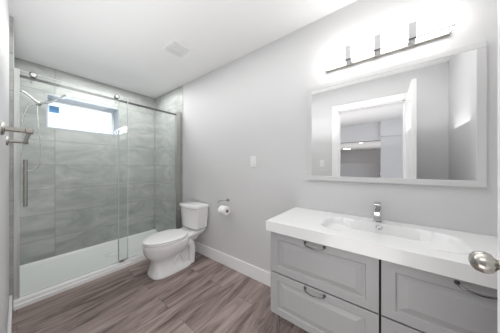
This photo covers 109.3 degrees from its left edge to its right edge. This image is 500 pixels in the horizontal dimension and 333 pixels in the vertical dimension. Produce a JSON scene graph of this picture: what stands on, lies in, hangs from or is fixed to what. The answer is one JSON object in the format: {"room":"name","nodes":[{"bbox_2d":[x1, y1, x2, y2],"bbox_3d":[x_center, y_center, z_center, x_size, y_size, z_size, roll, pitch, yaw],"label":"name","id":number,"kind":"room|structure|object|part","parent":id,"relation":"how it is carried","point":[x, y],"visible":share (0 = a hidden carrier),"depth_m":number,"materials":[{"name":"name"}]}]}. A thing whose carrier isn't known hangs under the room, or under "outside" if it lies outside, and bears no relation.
{"room":"bathroom","nodes":[
{"label":"bathroom","id":0,"kind":"room"},
{"bbox_2d":[0,0,8,332],"bbox_3d":[-1.135,-0.020,0.742,3.875,2.400,0.120,0,0,37],"label":"wall","id":1,"kind":"structure","parent":0,"point":[4,4],"depth_m":0.89,"materials":[{"name":"paint"}]},
{"bbox_2d":[7,295,11,332],"bbox_3d":[-1.250,1.113,0.913,1.745,0.135,0.015,0,0,37],"label":"baseboard","id":2,"kind":"structure","parent":1,"relation":"attached to","point":[9,326],"depth_m":1.24,"materials":[{"name":"white paint"}]},
{"bbox_2d":[9,16,13,310],"bbox_3d":[-2.288,-0.020,1.707,0.870,2.400,0.021,0,0,37],"label":"tiled wall","id":3,"kind":"structure","parent":1,"relation":"attached to","point":[11,24],"depth_m":1.45,"materials":[{"name":"tile"}]},
{"bbox_2d":[20,90,71,171],"bbox_3d":[-2.148,-0.380,1.865,0.106,0.865,0.405,0,0,40],"label":"shower","id":4,"kind":"object","parent":3,"relation":"attached to","point":[64,96],"visible":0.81,"depth_m":1.83,"materials":[{"name":"silver metal"}]},
{"bbox_3d":[-2.249,-0.711,1.784,0.019,0.106,0.151,0,0,37],"label":"shower arm","id":5,"kind":"part","parent":4,"relation":"part of","materials":[{"name":"silver metal"}]},
{"bbox_2d":[0,122,33,144],"bbox_3d":[-1.144,-0.146,0.874,0.592,0.052,0.080,0,0,37],"label":"towel bar","id":6,"kind":"object","parent":1,"relation":"attached to","point":[28,131],"visible":0.98,"depth_m":0.72,"materials":[{"name":"silver metal"}]},
{"bbox_3d":[-0.929,-0.146,0.711,0.052,0.052,0.080,0,0,37],"label":"post","id":7,"kind":"part","parent":6,"relation":"part of","materials":[{"name":"silver metal"}]},
{"bbox_3d":[-1.359,-0.146,1.038,0.052,0.052,0.080,0,0,37],"label":"post","id":8,"kind":"part","parent":6,"relation":"part of","materials":[{"name":"silver metal"}]},
{"bbox_2d":[468,0,499,332],"bbox_3d":[0.369,0.159,0.119,0.152,2.018,0.696,0,0,37],"label":"door","id":9,"kind":"structure","parent":1,"relation":"in","point":[484,262],"depth_m":0.40,"materials":[{"name":"white paint"}]},
{"bbox_3d":[0.502,0.203,0.372,0.058,0.054,0.054,0,0,37],"label":"knob","id":10,"kind":"part","parent":9,"relation":"part of","materials":[{"name":"silver metal"}]},
{"bbox_2d":[14,57,154,264],"bbox_3d":[-2.289,-0.020,2.672,0.300,2.400,1.793,0,0,37],"label":"wall","id":11,"kind":"structure","parent":0,"point":[73,191],"depth_m":2.41,"materials":[{"name":"tile"}]},
{"bbox_2d":[46,94,117,135],"bbox_3d":[-2.359,-0.682,2.535,0.254,0.415,0.746,0,0,37],"label":"window","id":12,"kind":"structure","parent":11,"relation":"in","point":[67,101],"depth_m":2.54,"materials":[{"name":"white paint"}]},
{"bbox_2d":[49,105,58,112],"bbox_3d":[-2.605,-0.760,2.362,0.002,0.090,0.090,0,0,37],"label":"window sticker","id":13,"kind":"object","parent":12,"relation":"attached to","point":[54,109],"visible":1,"depth_m":2.36,"materials":[{"name":"blue paper"}]},
{"bbox_2d":[12,251,308,332],"bbox_3d":[-2.542,1.230,-2.768,6.690,0.100,10.755,0,0,37],"label":"floor","id":14,"kind":"structure","parent":0,"point":[206,296],"depth_m":1.51,"materials":[{"name":"wood"}]},
{"bbox_2d":[13,229,157,310],"bbox_3d":[-1.814,1.144,2.319,0.881,0.072,1.527,0,0,37],"label":"shower tray","id":15,"kind":"object","parent":14,"relation":"on","point":[41,274],"visible":0.73,"depth_m":2.02,"materials":[{"name":"white ceramic"}]},
{"bbox_2d":[13,68,180,299],"bbox_3d":[-1.486,0.144,2.069,0.118,1.928,1.527,0,0,37],"label":"shower enclosure","id":16,"kind":"object","parent":15,"relation":"on","point":[16,72],"visible":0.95,"depth_m":1.49,"materials":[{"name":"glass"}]},
{"bbox_3d":[-1.901,0.140,1.501,0.088,0.390,0.025,0,0,37],"label":"door handle","id":17,"kind":"part","parent":16,"relation":"part of","materials":[{"name":"silver metal"}]},
{"bbox_3d":[-1.696,0.145,1.792,0.008,1.900,0.795,0,0,37],"label":"sliding panel","id":18,"kind":"part","parent":16,"relation":"part of","materials":[{"name":"clear glass"}]},
{"bbox_3d":[-1.526,-0.765,2.047,0.012,0.024,1.443,0,0,37],"label":"rail","id":19,"kind":"part","parent":16,"relation":"part of","materials":[{"name":"metal"}]},
{"bbox_2d":[142,201,207,279],"bbox_3d":[-0.902,0.833,2.118,0.397,0.695,0.700,0,0,37],"label":"toilet","id":20,"kind":"object","parent":14,"relation":"on","point":[169,252],"visible":1,"depth_m":2.02,"materials":[{"name":"white ceramic"}]},
{"bbox_3d":[-0.971,0.820,2.018,0.372,0.018,0.454,0,0,37],"label":"seat","id":21,"kind":"part","parent":20,"relation":"part of","materials":[{"name":"white plastic"}]},
{"bbox_3d":[-0.966,0.796,2.023,0.374,0.024,0.472,0,0,37],"label":"lid","id":22,"kind":"part","parent":20,"relation":"part of","materials":[{"name":"white plastic"}]},
{"bbox_3d":[-0.748,0.504,2.311,0.384,0.039,0.206,0,0,37],"label":"tank lid","id":23,"kind":"part","parent":20,"relation":"part of","materials":[{"name":"white ceramic"}]},
{"bbox_3d":[-0.743,0.654,2.316,0.364,0.258,0.192,0,0,37],"label":"tank","id":24,"kind":"part","parent":20,"relation":"part of","materials":[{"name":"white ceramic"}]},
{"bbox_2d":[271,232,496,332],"bbox_3d":[0.743,0.805,1.007,1.190,0.750,0.496,0,0,37],"label":"vanity cabinet","id":25,"kind":"object","parent":14,"relation":"on","point":[317,288],"visible":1,"depth_m":0.88,"materials":[{"name":"grey paint"}]},
{"bbox_3d":[0.193,1.077,1.217,0.034,0.205,0.034,0,0,37],"label":"leg","id":26,"kind":"part","parent":25,"relation":"part of","materials":[{"name":"grey wood"}]},
{"bbox_3d":[0.361,0.721,1.006,0.127,0.024,0.032,0,0,37],"label":"handle","id":27,"kind":"part","parent":25,"relation":"part of","materials":[{"name":"metal"}]},
{"bbox_3d":[0.361,0.453,1.006,0.127,0.024,0.032,0,0,37],"label":"handle","id":28,"kind":"part","parent":25,"relation":"part of","materials":[{"name":"metal"}]},
{"bbox_3d":[0.379,0.838,1.024,0.590,0.270,0.019,0,0,37],"label":"drawer","id":29,"kind":"part","parent":25,"relation":"part of","materials":[{"name":"grey paint"}]},
{"bbox_3d":[0.379,0.566,1.024,0.590,0.260,0.019,0,0,37],"label":"drawer","id":30,"kind":"part","parent":25,"relation":"part of","materials":[{"name":"grey paint"}]},
{"bbox_2d":[266,207,496,288],"bbox_3d":[0.744,0.397,1.024,1.223,0.064,0.497,0,0,37],"label":"washbasin","id":31,"kind":"object","parent":25,"relation":"in","point":[445,252],"visible":0.98,"depth_m":0.94,"materials":[{"name":"white ceramic"}]},
{"bbox_2d":[373,201,381,222],"bbox_3d":[0.818,0.301,1.139,0.048,0.128,0.153,0,0,37],"label":"faucet","id":32,"kind":"object","parent":31,"relation":"on","point":[377,205],"visible":1,"depth_m":1.15,"materials":[{"name":"silver metal"}]},
{"bbox_3d":[0.805,0.294,1.122,0.032,0.031,0.111,0,0,37],"label":"spout","id":33,"kind":"part","parent":32,"relation":"part of","materials":[{"name":"silver metal"}]},
{"bbox_3d":[0.856,0.838,0.661,0.591,0.270,0.019,0,0,37],"label":"drawer","id":34,"kind":"part","parent":25,"relation":"part of","materials":[{"name":"grey paint"}]},
{"bbox_3d":[0.856,0.566,0.661,0.591,0.260,0.019,0,0,37],"label":"drawer","id":35,"kind":"part","parent":25,"relation":"part of","materials":[{"name":"grey paint"}]},
{"bbox_3d":[0.837,0.453,0.643,0.127,0.024,0.032,0,0,37],"label":"handle","id":36,"kind":"part","parent":25,"relation":"part of","materials":[{"name":"metal"}]},
{"bbox_2d":[8,0,356,98],"bbox_3d":[-0.740,-1.270,1.492,4.395,0.100,1.793,0,0,37],"label":"ceiling","id":37,"kind":"structure","parent":0,"point":[116,43],"depth_m":1.63,"materials":[{"name":"paint"}]},
{"bbox_2d":[162,39,193,59],"bbox_3d":[-0.752,-1.214,1.852,0.240,0.012,0.225,0,0,37],"label":"ceiling vent","id":38,"kind":"object","parent":37,"relation":"in","point":[174,47],"visible":1,"depth_m":1.84,"materials":[{"name":"white plastic"}]},
{"bbox_2d":[183,0,496,272],"bbox_3d":[-0.074,-0.020,2.036,3.995,2.400,0.120,0,0,37],"label":"wall","id":39,"kind":"structure","parent":0,"point":[256,103],"depth_m":1.59,"materials":[{"name":"paint"}]},
{"bbox_2d":[155,85,182,231],"bbox_3d":[-1.355,-0.020,2.933,0.870,2.400,0.007,0,0,37],"label":"tiled wall","id":40,"kind":"structure","parent":39,"relation":"attached to","point":[171,101],"depth_m":2.96,"materials":[{"name":"tile"}]},
{"bbox_2d":[194,241,270,286],"bbox_3d":[0.184,1.113,1.755,3.005,0.135,0.015,0,0,37],"label":"baseboard","id":41,"kind":"structure","parent":39,"relation":"attached to","point":[256,273],"depth_m":2.00,"materials":[{"name":"white paint"}]},
{"bbox_2d":[250,156,255,166],"bbox_3d":[0.032,-0.052,1.874,0.072,0.116,0.009,0,0,37],"label":"light switch","id":42,"kind":"object","parent":39,"relation":"attached to","point":[252,158],"visible":1,"depth_m":1.87,"materials":[{"name":"plastic"}]},
{"bbox_2d":[323,4,454,72],"bbox_3d":[0.851,-0.815,1.185,0.674,0.121,0.114,0,0,37],"label":"vanity light","id":43,"kind":"object","parent":39,"relation":"attached to","point":[438,23],"visible":1,"depth_m":1.11,"materials":[{"name":"white glass"}]},
{"bbox_3d":[0.636,-0.817,1.334,0.149,0.116,0.076,0,0,37],"label":"lamp shade","id":44,"kind":"part","parent":43,"relation":"part of","materials":[{"name":"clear glass"}]},
{"bbox_3d":[0.777,-0.817,1.227,0.132,0.116,0.076,0,0,37],"label":"lamp shade","id":45,"kind":"part","parent":43,"relation":"part of","materials":[{"name":"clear glass"}]},
{"bbox_3d":[0.877,-0.804,1.219,0.674,0.101,0.028,0,0,37],"label":"plate","id":46,"kind":"part","parent":43,"relation":"part of","materials":[{"name":"silver metal"}]},
{"bbox_3d":[0.824,-0.756,1.150,0.674,0.004,0.014,0,0,37],"label":"rail","id":47,"kind":"part","parent":43,"relation":"part of","materials":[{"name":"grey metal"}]},
{"bbox_3d":[0.911,-0.817,1.125,0.132,0.116,0.076,0,0,37],"label":"lamp shade","id":48,"kind":"part","parent":43,"relation":"part of","materials":[{"name":"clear glass"}]},
{"bbox_3d":[1.052,-0.817,1.017,0.149,0.116,0.076,0,0,37],"label":"lamp shade","id":49,"kind":"part","parent":43,"relation":"part of","materials":[{"name":"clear glass"}]},
{"bbox_2d":[308,40,486,187],"bbox_3d":[0.871,-0.277,1.226,0.950,0.777,0.020,0,0,37],"label":"wall mirror","id":50,"kind":"object","parent":39,"relation":"attached to","point":[423,120],"visible":1,"depth_m":1.12,"materials":[{"name":"white mirror"}]},
{"bbox_3d":[-0.294,0.434,2.082,0.171,0.127,0.075,0,0,37],"label":"toilet paper holder","id":51,"kind":"object","parent":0,"visible":0},
{"bbox_2d":[218,205,229,214],"bbox_3d":[-0.300,0.505,2.045,0.106,0.100,0.100,0,0,37],"label":"toilet paper roll","id":52,"kind":"object","parent":51,"relation":"hanging from","point":[222,210],"visible":1,"depth_m":2.02,"materials":[{"name":"paper"}]}
]}

